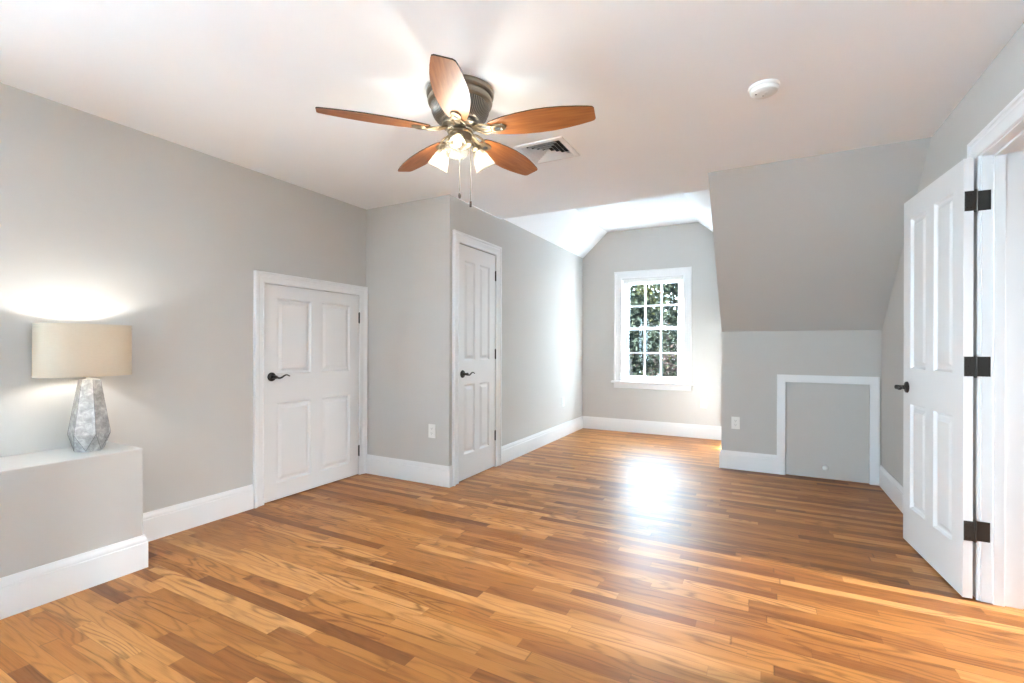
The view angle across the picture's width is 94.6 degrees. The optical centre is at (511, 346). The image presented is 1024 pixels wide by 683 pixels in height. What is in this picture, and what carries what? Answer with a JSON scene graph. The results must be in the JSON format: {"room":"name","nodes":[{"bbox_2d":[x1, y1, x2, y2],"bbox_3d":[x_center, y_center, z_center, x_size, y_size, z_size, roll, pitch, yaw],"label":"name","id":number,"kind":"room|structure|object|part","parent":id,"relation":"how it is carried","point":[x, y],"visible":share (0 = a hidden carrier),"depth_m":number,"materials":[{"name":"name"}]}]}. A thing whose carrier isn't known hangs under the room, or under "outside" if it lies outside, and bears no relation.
{"room":"empty attic bedroom","nodes":[
{"label":"empty attic bedroom","id":0,"kind":"room"},
{"bbox_2d":[0,442,142,577],"bbox_3d":[-3.074,0.832,0.651,0.364,0.619,4.267,0,0,28],"label":"wall ledge","id":1,"kind":"object","parent":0,"point":[56,504],"visible":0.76,"depth_m":2.19,"materials":[{"name":"grey paint"}]},
{"bbox_2d":[0,535,147,619],"bbox_3d":[-2.903,1.057,0.569,0.016,0.170,4.283,0,0,28],"label":"baseboard","id":2,"kind":"structure","parent":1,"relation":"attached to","point":[28,589],"depth_m":2.18,"materials":[{"name":"white paint"}]},
{"bbox_2d":[31,323,131,451],"bbox_3d":[-2.154,0.206,2.394,0.291,0.637,0.400,0,0,13],"label":"table lamp","id":3,"kind":"object","parent":1,"relation":"on","point":[59,350],"visible":1,"depth_m":2.33,"materials":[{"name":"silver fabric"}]},
{"bbox_3d":[-2.156,0.017,2.383,0.272,0.256,0.376,0,0,28],"label":"lamp shade","id":4,"kind":"part","parent":3,"relation":"part of","materials":[{"name":"fabric"}]},
{"bbox_2d":[0,83,365,512],"bbox_3d":[-2.850,-0.057,1.604,0.140,2.398,6.439,0,0,28],"label":"wall","id":5,"kind":"structure","parent":0,"point":[103,221],"depth_m":2.79,"materials":[{"name":"grey paint"}]},
{"bbox_2d":[143,484,253,541],"bbox_3d":[-2.032,1.059,2.983,0.016,0.170,0.830,0,0,28],"label":"baseboard","id":6,"kind":"structure","parent":5,"relation":"attached to","point":[166,521],"depth_m":3.01,"materials":[{"name":"white paint"}]},
{"bbox_2d":[253,270,367,507],"bbox_3d":[-1.576,0.300,3.826,0.026,1.690,1.076,0,0,28],"label":"door frame","id":7,"kind":"structure","parent":5,"relation":"attached to","point":[260,278],"depth_m":3.41,"materials":[{"name":"white paint"}]},
{"bbox_2d":[264,284,359,502],"bbox_3d":[-1.574,0.339,3.829,0.095,1.597,0.913,0,0,28],"label":"door","id":8,"kind":"structure","parent":5,"relation":"in","point":[312,336],"depth_m":3.79,"materials":[{"name":"white paint"}]},
{"bbox_3d":[-1.767,0.221,3.478,0.013,0.066,0.066,0,0,28],"label":"handle","id":9,"kind":"part","parent":8,"relation":"part of","materials":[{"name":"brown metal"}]},
{"bbox_3d":[-1.717,0.221,3.511,0.050,0.033,0.130,0,0,28],"label":"lever","id":10,"kind":"part","parent":8,"relation":"part of","materials":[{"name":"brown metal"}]},
{"bbox_2d":[366,195,456,465],"bbox_3d":[-0.944,-0.067,4.158,1.029,2.428,0.100,0,0,28],"label":"wall","id":11,"kind":"structure","parent":0,"point":[409,244],"depth_m":4.06,"materials":[{"name":"grey paint"}]},
{"bbox_2d":[366,454,449,487],"bbox_3d":[-0.915,1.062,4.075,0.927,0.170,0.016,0,0,28],"label":"baseboard","id":12,"kind":"structure","parent":11,"relation":"attached to","point":[427,473],"depth_m":4.05,"materials":[{"name":"white paint"}]},
{"bbox_2d":[428,424,435,437],"bbox_3d":[-0.670,0.703,3.950,0.073,0.116,0.009,0,0,28],"label":"wall outlet","id":13,"kind":"object","parent":11,"relation":"attached to","point":[431,427],"visible":1,"depth_m":3.94,"materials":[{"name":"white plastic"}]},
{"bbox_2d":[449,465,452,487],"bbox_3d":[-0.498,1.064,3.889,0.016,0.170,0.077,0,0,28],"label":"baseboard","id":14,"kind":"structure","parent":11,"relation":"attached to","point":[451,466],"depth_m":3.88,"materials":[{"name":"white paint"}]},
{"bbox_2d":[0,428,1023,682],"bbox_3d":[0.799,1.182,1.510,6.800,0.060,9.820,0,0,28],"label":"floor","id":15,"kind":"structure","parent":0,"point":[586,555],"depth_m":2.19,"materials":[{"name":"brown wood"}]},
{"bbox_2d":[0,0,1023,257],"bbox_3d":[-0.236,-1.472,2.034,4.367,0.446,9.666,0,0,28],"label":"ceiling","id":16,"kind":"structure","parent":0,"point":[667,83],"depth_m":2.21,"materials":[{"name":"paint"}]},
{"bbox_2d":[315,54,595,206],"bbox_3d":[-0.221,-0.967,2.336,1.257,0.564,1.243,0,0,28],"label":"ceiling fan","id":17,"kind":"object","parent":16,"relation":"hanging from","point":[460,103],"visible":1,"depth_m":2.22,"materials":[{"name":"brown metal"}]},
{"bbox_3d":[-0.635,-1.056,2.185,0.505,0.006,0.157,0,13,-19],"label":"blade","id":18,"kind":"part","parent":17,"relation":"part of","materials":[{"name":"brown wood"}]},
{"bbox_3d":[-0.496,-1.055,2.638,0.157,0.006,0.505,-15,9,-36],"label":"blade","id":19,"kind":"part","parent":17,"relation":"part of","materials":[{"name":"brown wood"}]},
{"bbox_3d":[-0.350,-0.958,2.372,0.047,0.057,0.038,0,0,28],"label":"bulb","id":20,"kind":"part","parent":17,"relation":"part of","materials":[{"name":"white glass"}]},
{"bbox_3d":[-0.325,-0.996,2.358,0.070,0.056,0.051,0,0,28],"label":"light arm","id":21,"kind":"part","parent":17,"relation":"part of","materials":[{"name":"gold metal"}]},
{"bbox_3d":[-0.247,-1.034,1.915,0.157,0.006,0.505,13,3,-2],"label":"blade","id":22,"kind":"part","parent":17,"relation":"part of","materials":[{"name":"brown wood"}]},
{"bbox_3d":[-0.253,-0.958,2.205,0.038,0.057,0.045,0,0,28],"label":"bulb","id":23,"kind":"part","parent":17,"relation":"part of","materials":[{"name":"white glass"}]},
{"bbox_3d":[-0.251,-0.996,2.232,0.054,0.056,0.068,0,0,28],"label":"light arm","id":24,"kind":"part","parent":17,"relation":"part of","materials":[{"name":"metal"}]},
{"bbox_3d":[-0.257,-0.859,2.317,0.004,0.207,0.004,0,0,-40],"label":"pull chain","id":25,"kind":"part","parent":17,"relation":"part of","materials":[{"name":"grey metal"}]},
{"bbox_3d":[-0.203,-0.854,2.317,0.004,0.282,0.004,0,0,-40],"label":"pull chain","id":26,"kind":"part","parent":17,"relation":"part of","materials":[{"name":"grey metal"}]},
{"bbox_3d":[-0.180,-0.996,2.357,0.056,0.056,0.067,0,0,28],"label":"light arm","id":27,"kind":"part","parent":17,"relation":"part of","materials":[{"name":"gold metal"}]},
{"bbox_3d":[-0.157,-0.958,2.371,0.039,0.057,0.044,0,0,28],"label":"bulb","id":28,"kind":"part","parent":17,"relation":"part of","materials":[{"name":"white glass"}]},
{"bbox_3d":[-0.023,-1.054,2.646,0.157,0.006,0.505,-15,-9,34],"label":"blade","id":29,"kind":"part","parent":17,"relation":"part of","materials":[{"name":"brown wood"}]},
{"bbox_3d":[0.131,-1.054,2.199,0.505,0.006,0.157,0,-12,17],"label":"blade","id":30,"kind":"part","parent":17,"relation":"part of","materials":[{"name":"brown wood"}]},
{"bbox_2d":[514,136,579,164],"bbox_3d":[0.228,-1.277,3.006,0.320,0.080,0.320,0,0,28],"label":"ceiling vent","id":31,"kind":"object","parent":16,"relation":"in","point":[556,148],"visible":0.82,"depth_m":3.03,"materials":[{"name":"white metal"}]},
{"bbox_2d":[748,79,779,99],"bbox_3d":[1.206,-1.226,2.260,0.136,0.038,0.136,0,0,28],"label":"smoke detector","id":32,"kind":"object","parent":16,"relation":"attached to","point":[763,89],"visible":1,"depth_m":2.23,"materials":[{"name":"white plastic"}]},
{"bbox_2d":[457,198,582,466],"bbox_3d":[0.236,-0.099,5.432,0.140,2.500,3.257,0,0,28],"label":"wall","id":33,"kind":"structure","parent":0,"point":[542,281],"depth_m":5.33,"materials":[{"name":"grey paint"}]},
{"bbox_2d":[452,229,501,485],"bbox_3d":[-0.297,0.090,4.251,0.026,2.118,0.796,0,0,28],"label":"door frame","id":34,"kind":"structure","parent":33,"relation":"attached to","point":[458,237],"depth_m":4.00,"materials":[{"name":"white paint"}]},
{"bbox_2d":[459,244,495,480],"bbox_3d":[-0.295,0.134,4.254,0.095,2.014,0.622,0,0,28],"label":"door","id":35,"kind":"structure","parent":33,"relation":"in","point":[477,273],"depth_m":4.22,"materials":[{"name":"white paint"}]},
{"bbox_2d":[501,416,582,464],"bbox_3d":[0.447,1.066,5.668,0.016,0.170,2.398,0,0,28],"label":"baseboard","id":36,"kind":"structure","parent":33,"relation":"attached to","point":[518,448],"depth_m":5.38,"materials":[{"name":"white paint"}]},
{"bbox_2d":[582,222,721,425],"bbox_3d":[1.883,-0.244,6.356,2.140,2.800,0.160,0,0,28],"label":"wall","id":37,"kind":"structure","parent":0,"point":[688,244],"depth_m":6.26,"materials":[{"name":"grey paint"}]},
{"bbox_2d":[583,416,720,439],"bbox_3d":[1.847,1.070,6.274,1.920,0.170,0.016,0,0,28],"label":"baseboard","id":38,"kind":"structure","parent":37,"relation":"attached to","point":[601,423],"depth_m":6.25,"materials":[{"name":"white paint"}]},
{"bbox_2d":[611,267,693,390],"bbox_3d":[1.876,-0.231,6.321,1.066,1.589,0.208,0,0,28],"label":"window","id":39,"kind":"structure","parent":37,"relation":"attached to","point":[682,382],"depth_m":6.31,"materials":[{"name":"white paint"}]},
{"bbox_3d":[1.889,-0.227,6.346,0.790,1.385,0.151,0,0,28],"label":"frame","id":40,"kind":"part","parent":39,"relation":"part of","materials":[{"name":"white paint"}]},
{"bbox_3d":[1.889,0.089,6.347,0.734,0.713,0.036,0,0,28],"label":"sash","id":41,"kind":"part","parent":39,"relation":"part of","materials":[{"name":"white paint"}]},
{"bbox_3d":[1.909,-0.565,6.382,0.734,0.666,0.036,0,0,28],"label":"sash","id":42,"kind":"part","parent":39,"relation":"part of","materials":[{"name":"white paint"}]},
{"bbox_2d":[623,277,681,283],"bbox_3d":[1.868,-0.885,6.303,0.766,0.055,0.036,0,0,28],"label":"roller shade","id":43,"kind":"object","parent":37,"relation":"attached to","point":[667,279],"visible":1,"depth_m":6.29,"materials":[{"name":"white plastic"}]},
{"bbox_2d":[701,399,706,407],"bbox_3d":[2.424,0.715,5.972,0.073,0.116,0.009,0,0,28],"label":"wall outlet","id":44,"kind":"object","parent":37,"relation":"attached to","point":[703,401],"visible":1,"depth_m":5.97,"materials":[{"name":"white plastic"}]},
{"bbox_2d":[721,330,881,464],"bbox_3d":[2.618,0.502,4.262,1.327,1.311,0.100,0,0,28],"label":"wall","id":45,"kind":"structure","parent":0,"point":[752,361],"depth_m":4.34,"materials":[{"name":"grey paint"}]},
{"bbox_2d":[731,416,739,428],"bbox_3d":[2.115,0.718,4.468,0.073,0.116,0.009,0,0,28],"label":"wall outlet","id":46,"kind":"object","parent":45,"relation":"attached to","point":[735,421],"visible":1,"depth_m":4.47,"materials":[{"name":"white plastic"}]},
{"bbox_2d":[719,450,776,473],"bbox_3d":[2.201,1.071,4.417,0.480,0.170,0.016,0,0,28],"label":"baseboard","id":47,"kind":"structure","parent":45,"relation":"attached to","point":[747,461],"depth_m":4.41,"materials":[{"name":"white paint"}]},
{"bbox_2d":[785,382,868,482],"bbox_3d":[2.747,0.737,4.132,0.616,0.836,0.060,0,0,28],"label":"access hatch","id":48,"kind":"object","parent":45,"relation":"attached to","point":[827,424],"visible":1,"depth_m":4.14,"materials":[{"name":"grey paint"}]},
{"bbox_2d":[777,374,879,485],"bbox_3d":[2.745,0.705,4.129,0.750,0.907,0.016,0,0,28],"label":"door frame","id":49,"kind":"structure","parent":45,"relation":"attached to","point":[874,382],"depth_m":4.06,"materials":[{"name":"white paint"}]},
{"bbox_2d":[708,137,930,331],"bbox_3d":[2.267,-0.718,3.702,1.227,1.147,1.402,0,0,28],"label":"wall","id":50,"kind":"structure","parent":0,"point":[811,243],"depth_m":3.52,"materials":[{"name":"grey paint"}]},
{"bbox_2d":[881,22,1023,607],"bbox_3d":[1.282,-0.045,0.396,0.138,2.398,8.183,0,0,28],"label":"wall","id":51,"kind":"structure","parent":0,"point":[1002,80],"depth_m":2.64,"materials":[{"name":"grey paint"}]},
{"bbox_2d":[879,465,902,512],"bbox_3d":[2.628,1.073,3.099,0.016,0.170,1.943,0,0,28],"label":"baseboard","id":52,"kind":"structure","parent":51,"relation":"attached to","point":[888,483],"depth_m":3.57,"materials":[{"name":"white paint"}]},
{"bbox_2d":[894,158,990,597],"bbox_3d":[2.219,0.142,2.490,0.105,2.004,0.734,0,0,18],"label":"door","id":53,"kind":"structure","parent":51,"relation":"in","point":[940,365],"depth_m":2.36,"materials":[{"name":"white paint"}]},
{"bbox_3d":[2.272,0.236,2.744,0.050,0.033,0.130,0,0,23],"label":"lever","id":54,"kind":"part","parent":53,"relation":"part of","materials":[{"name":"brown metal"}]},
{"bbox_3d":[2.319,0.237,2.781,0.013,0.066,0.066,0,0,23],"label":"handle","id":55,"kind":"part","parent":53,"relation":"part of","materials":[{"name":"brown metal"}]},
{"bbox_2d":[967,89,1023,608],"bbox_3d":[2.019,0.098,1.784,0.191,2.116,0.933,0,0,28],"label":"door frame","id":56,"kind":"structure","parent":51,"relation":"attached to","point":[1002,164],"depth_m":2.11,"materials":[{"name":"white paint"}]},
{"label":"outside","id":57,"kind":"structure","parent":0,"visible":0},
{"bbox_3d":[0.568,4.202,5.354,64.000,0.300,78.000,0,0,28],"label":"ground","id":58,"kind":"structure","parent":57,"visible":0},
{"bbox_2d":[630,285,665,376],"bbox_3d":[5.425,0.425,21.305,4.020,7.287,3.904,0,0,28],"label":"leafy tree","id":59,"kind":"object","parent":58,"relation":"on","point":[635,287],"visible":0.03,"depth_m":20.72,"materials":[{"name":"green plant"}]},
{"bbox_2d":[629,285,676,376],"bbox_3d":[2.843,1.294,11.230,2.743,5.556,3.047,0,0,21],"label":"leafy tree","id":60,"kind":"object","parent":58,"relation":"on","point":[637,313],"visible":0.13,"depth_m":10.90,"materials":[{"name":"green plant"}]},
{"bbox_2d":[630,284,677,376],"bbox_3d":[5.237,0.312,16.662,2.865,7.515,2.896,0,0,-17],"label":"leafy tree","id":61,"kind":"object","parent":58,"relation":"on","point":[650,290],"visible":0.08,"depth_m":16.57,"materials":[{"name":"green plant"}]},
{"bbox_2d":[636,330,677,376],"bbox_3d":[2.989,1.879,8.510,1.958,4.396,1.707,0,0,-24],"label":"shrub","id":62,"kind":"object","parent":58,"relation":"on","point":[673,356],"visible":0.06,"depth_m":8.47,"materials":[{"name":"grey plant"}]},
{"bbox_2d":[646,283,677,376],"bbox_3d":[4.991,0.056,13.539,2.532,8.033,2.592,0,0,-33],"label":"leafy tree","id":63,"kind":"object","parent":58,"relation":"on","point":[674,290],"visible":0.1,"depth_m":13.50,"materials":[{"name":"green plant"}]}
]}

